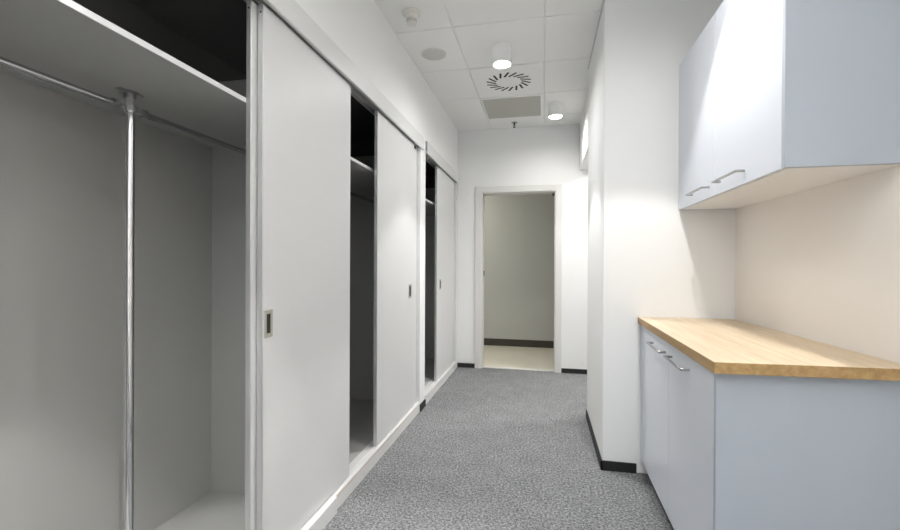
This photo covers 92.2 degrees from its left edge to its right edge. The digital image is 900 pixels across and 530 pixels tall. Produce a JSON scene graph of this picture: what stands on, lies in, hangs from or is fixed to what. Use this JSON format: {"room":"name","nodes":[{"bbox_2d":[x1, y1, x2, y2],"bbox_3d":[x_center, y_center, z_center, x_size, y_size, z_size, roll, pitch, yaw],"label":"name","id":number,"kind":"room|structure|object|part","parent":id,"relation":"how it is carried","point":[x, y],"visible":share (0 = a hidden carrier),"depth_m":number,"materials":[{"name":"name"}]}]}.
{"room":"office cloakroom","nodes":[
{"label":"office cloakroom","id":0,"kind":"room"},
{"bbox_2d":[295,0,457,403],"bbox_3d":[-1.137,-0.243,1.380,0.794,2.950,8.020,0,0,12],"label":"wall","id":1,"kind":"structure","parent":0,"point":[359,28],"depth_m":3.10,"materials":[{"name":"white paint"}]},
{"bbox_2d":[420,399,425,411],"bbox_3d":[-0.233,1.201,3.710,0.012,0.058,0.152,0,0,12],"label":"baseboard","id":2,"kind":"structure","parent":1,"relation":"attached to","point":[423,404],"depth_m":3.70,"materials":[{"name":"black plastic"}]},
{"bbox_2d":[374,0,602,130],"bbox_3d":[1.150,-1.645,0.793,3.940,0.100,8.240,0,0,12],"label":"ceiling","id":3,"kind":"structure","parent":0,"point":[559,35],"depth_m":3.13,"materials":[{"name":"tile"}]},
{"bbox_2d":[402,7,420,26],"bbox_3d":[-0.245,-1.567,2.756,0.116,0.078,0.116,0,0,12],"label":"smoke detector","id":4,"kind":"object","parent":3,"relation":"attached to","point":[411,14],"visible":1,"depth_m":2.73,"materials":[{"name":"white plastic"}]},
{"bbox_2d":[421,48,445,60],"bbox_3d":[-0.124,-1.604,3.303,0.192,0.005,0.192,0,0,12],"label":"ceiling speaker","id":5,"kind":"object","parent":3,"relation":"attached to","point":[434,54],"visible":1,"depth_m":3.30,"materials":[{"name":"white plastic"}]},
{"bbox_2d":[492,42,511,68],"bbox_3d":[0.383,-1.539,3.188,0.140,0.130,0.140,0,0,12],"label":"recessed light","id":6,"kind":"object","parent":3,"relation":"in","point":[502,51],"visible":1,"depth_m":3.14,"materials":[{"name":"white metal"}]},
{"bbox_2d":[469,63,542,97],"bbox_3d":[0.514,-1.601,3.791,0.592,0.006,0.620,0,0,12],"label":"ceiling vent","id":7,"kind":"object","parent":3,"relation":"in","point":[523,79],"visible":0.99,"depth_m":3.75,"materials":[{"name":"white painted metal"},{"name":"black slots"}]},
{"bbox_2d":[481,94,543,119],"bbox_3d":[0.648,-1.603,4.413,0.596,0.006,0.605,0,0,12],"label":"ceiling vent","id":8,"kind":"object","parent":3,"relation":"in","point":[522,105],"visible":1,"depth_m":4.38,"materials":[{"name":"white metal"}]},
{"bbox_2d":[548,101,562,118],"bbox_3d":[1.051,-1.539,4.313,0.140,0.130,0.140,0,0,12],"label":"recessed light","id":9,"kind":"object","parent":3,"relation":"in","point":[555,109],"visible":1,"depth_m":4.26,"materials":[{"name":"white metal"}]},
{"bbox_2d":[587,0,604,68],"bbox_3d":[1.027,-1.598,3.073,0.010,0.006,0.935,0,0,12],"label":"trim","id":10,"kind":"structure","parent":3,"relation":"attached to","point":[603,0],"depth_m":2.97,"materials":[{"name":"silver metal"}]},
{"bbox_2d":[323,345,673,529],"bbox_3d":[0.549,1.288,1.868,5.499,0.100,10.079,0,0,12],"label":"floor","id":11,"kind":"structure","parent":0,"point":[492,448],"depth_m":2.62,"materials":[{"name":"carpet"}]},
{"bbox_2d":[0,0,423,529],"bbox_3d":[-0.889,0.071,2.196,0.674,2.320,3.200,0,0,12],"label":"wardrobe","id":12,"kind":"object","parent":11,"relation":"on","point":[208,209],"visible":1,"depth_m":1.79,"materials":[{"name":"grey"}]},
{"bbox_3d":[-1.202,-0.538,1.056,0.023,0.023,0.804,0,0,12],"label":"hanging rod","id":13,"kind":"part","parent":12,"relation":"part of","materials":[{"name":"silver metal"}]},
{"bbox_3d":[-1.218,0.150,2.231,0.018,2.158,3.130,0,0,12],"label":"panel","id":14,"kind":"part","parent":12,"relation":"part of","materials":[{"name":"grey"}]},
{"bbox_2d":[0,0,245,146],"bbox_3d":[-1.087,-0.606,1.399,0.580,0.018,1.525,0,0,12],"label":"shelf","id":15,"kind":"object","parent":12,"relation":"attached to","point":[64,40],"depth_m":1.34,"materials":[{"name":"grey"}]},
{"bbox_3d":[-1.032,-0.539,1.850,0.023,0.023,0.621,0,0,12],"label":"hanging rod","id":16,"kind":"part","parent":12,"relation":"part of","materials":[{"name":"silver metal"}]},
{"bbox_3d":[-0.662,0.085,1.959,0.016,2.118,0.748,0,0,12],"label":"door","id":17,"kind":"part","parent":12,"relation":"part of","materials":[{"name":"grey laminate"}]},
{"bbox_3d":[-0.900,1.164,2.164,0.641,0.018,3.130,0,0,12],"label":"panel","id":18,"kind":"part","parent":12,"relation":"part of","materials":[{"name":"grey laminate"}]},
{"bbox_3d":[-0.694,0.224,1.652,0.007,0.105,0.050,0,0,12],"label":"handle","id":19,"kind":"part","parent":12,"relation":"part of","materials":[{"name":"silver metal"}]},
{"bbox_3d":[-0.630,0.086,1.986,0.018,2.118,0.750,0,0,12],"label":"door","id":20,"kind":"part","parent":12,"relation":"part of","materials":[{"name":"grey laminate"}]},
{"bbox_3d":[-0.608,0.112,3.692,0.560,2.082,0.018,0,0,12],"label":"panel","id":21,"kind":"part","parent":12,"relation":"part of","materials":[{"name":"grey wood"}]},
{"bbox_2d":[350,156,373,194],"bbox_3d":[-0.760,-0.608,2.921,0.580,0.018,1.551,0,0,12],"label":"shelf","id":22,"kind":"object","parent":12,"relation":"attached to","point":[361,175],"depth_m":3.00,"materials":[{"name":"grey"}]},
{"bbox_3d":[-0.799,-0.531,2.929,0.023,0.023,1.551,0,0,12],"label":"hanging rod","id":23,"kind":"part","parent":12,"relation":"part of","materials":[{"name":"silver metal"}]},
{"bbox_3d":[-0.383,0.084,3.133,0.018,2.118,0.811,0,0,12],"label":"door","id":24,"kind":"part","parent":12,"relation":"part of","materials":[{"name":"grey laminate"}]},
{"bbox_2d":[425,142,458,403],"bbox_3d":[-0.380,0.067,4.571,0.672,2.320,1.458,0,0,12],"label":"wardrobe","id":25,"kind":"object","parent":11,"relation":"on","point":[441,192],"visible":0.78,"depth_m":4.77,"materials":[{"name":"grey wood"}]},
{"bbox_3d":[-0.384,1.160,4.564,0.641,0.018,1.440,0,0,12],"label":"panel","id":26,"kind":"part","parent":25,"relation":"part of","materials":[{"name":"grey"}]},
{"bbox_3d":[-0.270,0.109,5.266,0.560,2.082,0.018,0,0,12],"label":"panel","id":27,"kind":"part","parent":25,"relation":"part of","materials":[{"name":"grey wood"}]},
{"bbox_2d":[425,198,434,214],"bbox_3d":[-0.406,-0.611,4.567,0.580,0.018,1.404,0,0,12],"label":"shelf","id":28,"kind":"object","parent":25,"relation":"attached to","point":[429,206],"depth_m":4.57,"materials":[{"name":"grey"}]},
{"bbox_3d":[-0.054,0.082,4.666,0.018,2.118,0.810,0,0,12],"label":"door","id":29,"kind":"part","parent":25,"relation":"part of","materials":[{"name":"grey laminate"}]},
{"bbox_2d":[641,325,899,529],"bbox_3d":[1.249,0.794,1.936,0.579,0.893,1.173,0,0,13],"label":"base cabinet","id":30,"kind":"object","parent":11,"relation":"on","point":[719,451],"visible":0.78,"depth_m":1.40,"materials":[{"name":"grey laminate"}]},
{"bbox_3d":[1.071,0.753,2.254,0.018,0.800,0.562,0,0,13],"label":"door","id":31,"kind":"part","parent":30,"relation":"part of","materials":[{"name":"white laminate"}]},
{"bbox_3d":[1.023,0.409,2.158,0.036,0.011,0.261,0,0,13],"label":"handle","id":32,"kind":"part","parent":30,"relation":"part of","materials":[{"name":"silver metal"}]},
{"bbox_3d":[0.945,0.410,1.815,0.036,0.011,0.254,0,0,13],"label":"handle","id":33,"kind":"part","parent":30,"relation":"part of","materials":[{"name":"silver metal"}]},
{"bbox_3d":[0.946,0.754,1.708,0.018,0.800,0.552,0,0,13],"label":"door","id":34,"kind":"part","parent":30,"relation":"part of","materials":[{"name":"white laminate"}]},
{"bbox_2d":[638,317,899,380],"bbox_3d":[1.250,0.328,1.921,0.571,0.038,1.228,0,0,12],"label":"countertop","id":35,"kind":"structure","parent":30,"relation":"on","point":[722,346],"depth_m":1.55,"materials":[{"name":"brown wood"}]},
{"bbox_3d":[1.141,0.795,1.384,0.546,0.893,0.018,0,0,10],"label":"panel","id":36,"kind":"part","parent":30,"relation":"part of","materials":[{"name":"grey laminate"}]},
{"bbox_2d":[484,194,553,340],"bbox_3d":[1.062,-0.119,5.888,5.000,2.700,1.440,0,0,12],"label":"wall","id":37,"kind":"structure","parent":0,"point":[518,229],"depth_m":6.53,"materials":[{"name":"grey paint"}]},
{"bbox_2d":[484,338,553,347],"bbox_3d":[1.185,1.177,6.492,4.800,0.105,0.012,0,0,12],"label":"baseboard","id":38,"kind":"structure","parent":37,"relation":"attached to","point":[487,341],"depth_m":6.52,"materials":[{"name":"grey plastic"}]},
{"bbox_2d":[454,124,587,368],"bbox_3d":[1.630,-0.240,4.958,4.700,2.950,0.140,0,0,12],"label":"wall","id":39,"kind":"structure","parent":0,"point":[537,155],"depth_m":5.02,"materials":[{"name":"white paint"}]},
{"bbox_2d":[475,184,561,372],"bbox_3d":[0.804,0.152,5.133,0.999,2.158,0.166,0,0,12],"label":"door frame","id":40,"kind":"structure","parent":39,"relation":"in","point":[555,190],"depth_m":5.10,"materials":[{"name":"white paint"}]},
{"bbox_2d":[457,363,586,373],"bbox_3d":[1.900,1.211,4.825,3.702,0.052,0.010,0,0,12],"label":"baseboard","id":41,"kind":"structure","parent":39,"relation":"attached to","point":[466,365],"depth_m":4.95,"materials":[{"name":"black plastic"}]},
{"bbox_2d":[579,89,588,169],"bbox_3d":[1.429,-1.396,4.196,0.223,0.635,1.430,0,0,12],"label":"window","id":42,"kind":"structure","parent":0,"point":[583,152],"depth_m":4.42,"materials":[{"name":"white paint"}]},
{"bbox_2d":[587,0,735,473],"bbox_3d":[2.270,-0.232,2.808,2.545,2.950,0.935,0,0,12],"label":"wall pillar","id":43,"kind":"structure","parent":0,"point":[648,256],"depth_m":2.58,"materials":[{"name":"white paint"}]},
{"bbox_2d":[586,410,636,473],"bbox_3d":[1.108,1.209,3.055,0.203,0.057,0.945,0,0,12],"label":"baseboard","id":44,"kind":"structure","parent":43,"relation":"attached to","point":[605,465],"depth_m":2.60,"materials":[{"name":"black plastic"}]},
{"bbox_2d":[735,165,899,362],"bbox_3d":[1.194,-0.229,-0.331,0.328,2.950,5.655,0,0,12],"label":"wall","id":45,"kind":"structure","parent":0,"point":[821,264],"depth_m":1.70,"materials":[{"name":"white paint"}]},
{"bbox_2d":[678,0,899,209],"bbox_3d":[1.360,-0.741,1.939,0.369,0.845,1.141,0,0,12],"label":"upper cabinet","id":46,"kind":"object","parent":45,"relation":"attached to","point":[778,98],"visible":1,"depth_m":1.45,"materials":[{"name":"grey"}]},
{"bbox_3d":[1.239,-0.371,2.177,0.036,0.011,0.244,0,0,12],"label":"handle","id":47,"kind":"part","parent":46,"relation":"part of","materials":[{"name":"silver metal"}]},
{"bbox_3d":[1.287,-0.743,2.261,0.018,0.844,0.540,0,0,12],"label":"door","id":48,"kind":"part","parent":46,"relation":"part of","materials":[{"name":"white laminate"}]},
{"bbox_3d":[1.162,-0.370,1.818,0.036,0.011,0.247,0,0,12],"label":"handle","id":49,"kind":"part","parent":46,"relation":"part of","materials":[{"name":"silver metal"}]},
{"bbox_3d":[1.169,-0.742,1.713,0.018,0.844,0.576,0,0,12],"label":"door","id":50,"kind":"part","parent":46,"relation":"part of","materials":[{"name":"white laminate"}]},
{"bbox_3d":[1.385,-0.328,1.935,0.314,0.018,1.103,0,0,12],"label":"panel","id":51,"kind":"part","parent":46,"relation":"part of","materials":[{"name":"white laminate"}]},
{"bbox_3d":[1.259,-0.740,1.387,0.334,0.845,0.020,0,0,12],"label":"panel","id":52,"kind":"part","parent":46,"relation":"part of","materials":[{"name":"grey"}]}
]}

